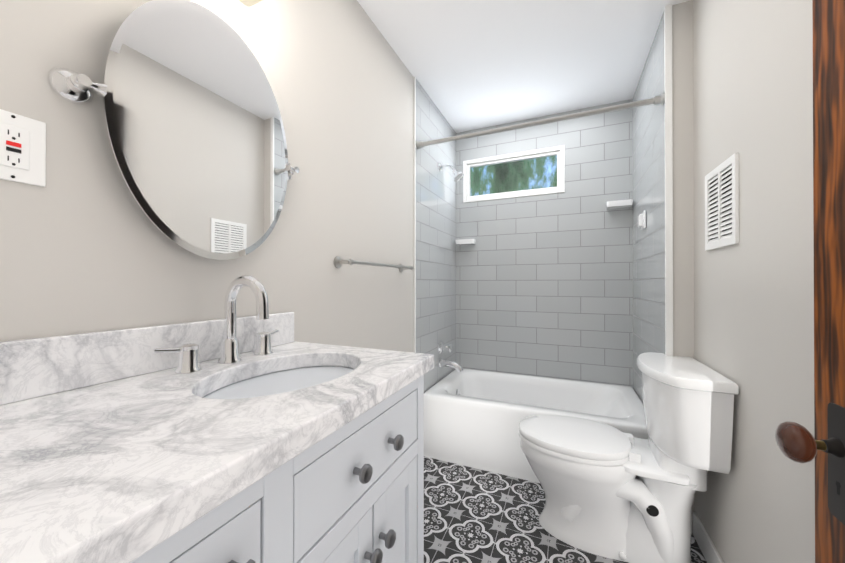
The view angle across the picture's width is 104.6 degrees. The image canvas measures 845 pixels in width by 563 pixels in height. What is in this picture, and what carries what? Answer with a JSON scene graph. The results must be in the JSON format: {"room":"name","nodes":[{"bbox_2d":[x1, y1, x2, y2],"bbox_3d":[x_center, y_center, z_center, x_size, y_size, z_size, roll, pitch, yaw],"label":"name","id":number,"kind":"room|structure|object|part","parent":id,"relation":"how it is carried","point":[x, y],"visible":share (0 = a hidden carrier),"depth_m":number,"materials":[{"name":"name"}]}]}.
{"room":"bathroom","nodes":[
{"label":"bathroom","id":0,"kind":"room"},
{"bbox_2d":[0,0,413,352],"bbox_3d":[-0.331,-0.073,1.471,0.100,2.347,2.988,0,0,24],"label":"wall","id":1,"kind":"structure","parent":0,"point":[87,245],"depth_m":0.96,"materials":[{"name":"grey paint"}]},
{"bbox_2d":[0,109,45,186],"bbox_3d":[-0.681,-0.225,0.543,0.010,0.113,0.075,0,0,24],"label":"outlet","id":2,"kind":"object","parent":1,"relation":"attached to","point":[22,149],"visible":1,"depth_m":0.55,"materials":[{"name":"white plastic"}]},
{"bbox_2d":[48,0,298,259],"bbox_3d":[-0.529,-0.364,0.832,0.055,0.616,0.568,0,0,24],"label":"oval mirror","id":3,"kind":"object","parent":1,"relation":"attached to","point":[195,128],"visible":1,"depth_m":0.77,"materials":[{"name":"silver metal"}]},
{"bbox_2d":[239,0,262,6],"bbox_3d":[-0.470,-0.865,0.816,0.178,0.254,0.120,0,0,24],"label":"sconce","id":4,"kind":"object","parent":1,"relation":"attached to","point":[248,3],"visible":1,"depth_m":0.87,"materials":[{"name":"white glass"}]},
{"bbox_2d":[334,256,413,271],"bbox_3d":[-0.198,-0.080,1.556,0.075,0.048,0.600,0,0,24],"label":"towel rail","id":5,"kind":"object","parent":1,"relation":"attached to","point":[338,261],"visible":1,"depth_m":1.38,"materials":[{"name":"silver metal"}]},
{"bbox_2d":[414,77,415,352],"bbox_3d":[-0.048,-0.071,1.977,0.011,2.347,0.012,0,0,24],"label":"trim","id":6,"kind":"structure","parent":1,"relation":"attached to","point":[414,214],"depth_m":1.97,"materials":[{"name":"white"}]},
{"bbox_2d":[416,79,455,392],"bbox_3d":[0.116,-0.070,2.350,0.008,2.347,0.803,0,0,24],"label":"wall tile","id":7,"kind":"structure","parent":1,"relation":"attached to","point":[435,256],"depth_m":2.27,"materials":[{"name":"grey tile"}]},
{"bbox_2d":[438,341,462,371],"bbox_3d":[0.200,0.531,2.314,0.174,0.210,0.126,0,0,24],"label":"tub faucet","id":8,"kind":"object","parent":7,"relation":"attached to","point":[458,367],"visible":1,"depth_m":2.33,"materials":[{"name":"silver metal"}]},
{"bbox_2d":[438,163,463,181],"bbox_3d":[0.204,-0.788,2.322,0.180,0.145,0.080,0,0,24],"label":"shower head","id":9,"kind":"object","parent":7,"relation":"attached to","point":[458,175],"visible":1,"depth_m":2.30},
{"bbox_2d":[416,93,664,148],"bbox_3d":[0.540,-0.844,1.758,1.248,0.048,0.048,0,0,24],"label":"shower rod","id":10,"kind":"object","parent":7,"relation":"attached to","point":[656,100],"visible":1,"depth_m":1.69,"materials":[{"name":"silver metal"}]},
{"bbox_2d":[357,0,689,132],"bbox_3d":[0.337,-1.298,1.182,1.560,0.100,2.988,0,0,24],"label":"ceiling","id":11,"kind":"structure","parent":0,"point":[473,64],"depth_m":1.75,"materials":[{"name":"white paint"}]},
{"bbox_2d":[424,456,706,562],"bbox_3d":[0.337,1.149,1.172,1.560,0.100,2.988,0,0,24],"label":"floor","id":12,"kind":"structure","parent":0,"point":[473,515],"depth_m":1.49,"materials":[{"name":"tile"}]},
{"bbox_2d":[0,275,433,562],"bbox_3d":[-0.402,0.539,0.534,0.517,1.114,1.012,0,0,24],"label":"bathroom vanity","id":13,"kind":"object","parent":12,"relation":"on","point":[262,436],"visible":1,"depth_m":0.51,"materials":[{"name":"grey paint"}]},
{"bbox_2d":[153,275,278,373],"bbox_3d":[-0.435,0.090,0.796,0.153,0.214,0.319,0,0,24],"label":"faucet","id":14,"kind":"object","parent":13,"relation":"on","point":[231,361],"depth_m":0.79,"materials":[{"name":"silver metal"}]},
{"bbox_2d":[424,368,647,482],"bbox_3d":[0.707,0.903,2.129,1.244,0.400,0.717,0,0,24],"label":"bathtub","id":15,"kind":"object","parent":12,"relation":"on","point":[473,418],"visible":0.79,"depth_m":1.99,"materials":[{"name":"white ceramic"}]},
{"bbox_2d":[519,352,737,562],"bbox_3d":[0.788,0.715,1.413,0.716,0.770,0.474,0,0,24],"label":"toilet","id":16,"kind":"object","parent":12,"relation":"on","point":[611,492],"visible":1,"depth_m":1.27,"materials":[{"name":"white ceramic"}]},
{"bbox_3d":[0.677,0.688,1.462,0.475,0.050,0.364,0,0,24],"label":"seat","id":17,"kind":"part","parent":16,"relation":"part of","materials":[{"name":"white ceramic"}]},
{"bbox_2d":[672,0,694,531],"bbox_3d":[1.381,-0.072,1.851,0.194,2.347,0.911,0,0,24],"label":"wall","id":18,"kind":"structure","parent":0,"point":[683,179],"depth_m":1.45,"materials":[{"name":"grey paint"}]},
{"bbox_2d":[638,211,645,229],"bbox_3d":[1.258,-0.353,1.874,0.030,0.100,0.085,0,0,24],"label":"soap shelf","id":19,"kind":"object","parent":18,"relation":"attached to","point":[642,220],"visible":1,"depth_m":1.85,"materials":[{"name":"white ceramic"}]},
{"bbox_2d":[632,12,664,404],"bbox_3d":[1.266,-0.072,1.843,0.008,2.347,0.803,0,0,24],"label":"wall tile","id":20,"kind":"structure","parent":18,"relation":"attached to","point":[648,141],"depth_m":1.76,"materials":[{"name":"grey tile"}]},
{"bbox_2d":[664,4,672,355],"bbox_3d":[1.108,-0.073,1.467,0.027,2.347,0.012,0,0,24],"label":"trim","id":21,"kind":"structure","parent":18,"relation":"attached to","point":[668,188],"depth_m":1.46,"materials":[{"name":"white wood"}]},
{"bbox_2d":[693,0,814,562],"bbox_3d":[0.821,-0.077,0.465,0.100,2.347,2.077,0,0,24],"label":"wall","id":22,"kind":"structure","parent":0,"point":[754,286],"depth_m":0.95,"materials":[{"name":"grey paint"}]},
{"bbox_2d":[693,512,723,562],"bbox_3d":[0.787,1.046,0.524,0.012,0.100,1.965,0,0,24],"label":"baseboard","id":23,"kind":"structure","parent":22,"relation":"attached to","point":[709,551],"depth_m":1.30,"materials":[{"name":"white wood"}]},
{"bbox_2d":[705,152,738,250],"bbox_3d":[1.075,-0.274,1.178,0.009,0.295,0.255,0,0,24],"label":"air vent","id":24,"kind":"object","parent":22,"relation":"in","point":[721,204],"visible":1,"depth_m":1.16,"materials":[{"name":"white"}]},
{"bbox_2d":[775,0,844,562],"bbox_3d":[0.608,0.077,0.287,0.125,2.024,0.860,0,0,24],"label":"door","id":25,"kind":"structure","parent":22,"relation":"in","point":[795,442],"depth_m":0.63,"materials":[{"name":"brown wood"}]},
{"bbox_3d":[0.717,0.307,0.627,0.049,0.073,0.073,0,0,24],"label":"knob","id":26,"kind":"part","parent":25,"relation":"part of","materials":[{"name":"brown wood"}]},
{"bbox_2d":[820,403,844,524],"bbox_3d":[0.762,0.334,0.607,0.022,0.211,0.054,0,0,24],"label":"plate","id":27,"kind":"object","parent":25,"relation":"attached to","point":[835,444],"visible":0.98,"depth_m":0.61,"materials":[{"name":"black metal"}]},
{"bbox_2d":[815,440,826,450],"bbox_3d":[0.744,0.307,0.615,0.022,0.017,0.017,0,0,24],"label":"shaft","id":28,"kind":"object","parent":27,"relation":"attached to","point":[821,445],"visible":0.52,"depth_m":0.61,"materials":[{"name":"gold metal"}]},
{"bbox_2d":[836,481,840,494],"bbox_3d":[0.769,0.381,0.604,0.001,0.024,0.011,0,0,24],"label":"keyhole","id":29,"kind":"object","parent":27,"relation":"attached to","point":[838,487],"visible":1,"depth_m":0.60,"materials":[{"name":"black metal"}]},
{"bbox_3d":[0.876,-0.069,2.517,1.266,2.347,0.100,0,0,24],"label":"wall","id":30,"kind":"structure","parent":0,"visible":0},
{"bbox_2d":[455,239,475,244],"bbox_3d":[0.349,-0.323,2.636,0.153,0.036,0.091,0,0,24],"label":"soap shelf","id":31,"kind":"object","parent":30,"relation":"attached to","point":[466,242],"visible":1,"depth_m":2.60,"materials":[{"name":"white ceramic"}]},
{"bbox_2d":[463,145,564,202],"bbox_3d":[0.695,-0.828,2.557,0.768,0.344,0.049,0,0,24],"label":"window","id":32,"kind":"structure","parent":30,"relation":"in","point":[559,151],"depth_m":2.53,"materials":[{"name":"white plastic"}]},
{"bbox_2d":[456,99,632,386],"bbox_3d":[0.855,-0.069,2.467,1.266,2.347,0.008,0,0,24],"label":"wall tile","id":33,"kind":"structure","parent":30,"relation":"attached to","point":[544,285],"depth_m":2.41,"materials":[{"name":"grey tile"}]},
{"bbox_2d":[606,199,632,208],"bbox_3d":[1.328,-0.525,2.205,0.153,0.036,0.091,0,0,24],"label":"soap shelf","id":34,"kind":"object","parent":30,"relation":"attached to","point":[617,204],"visible":0.98,"depth_m":2.18,"materials":[{"name":"white ceramic"}]},
{"label":"outside","id":35,"kind":"structure","parent":0,"visible":0},
{"bbox_2d":[470,155,556,195],"bbox_3d":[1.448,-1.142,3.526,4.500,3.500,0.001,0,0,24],"label":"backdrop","id":36,"kind":"structure","parent":35,"point":[535,175],"depth_m":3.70,"materials":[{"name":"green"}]}
]}

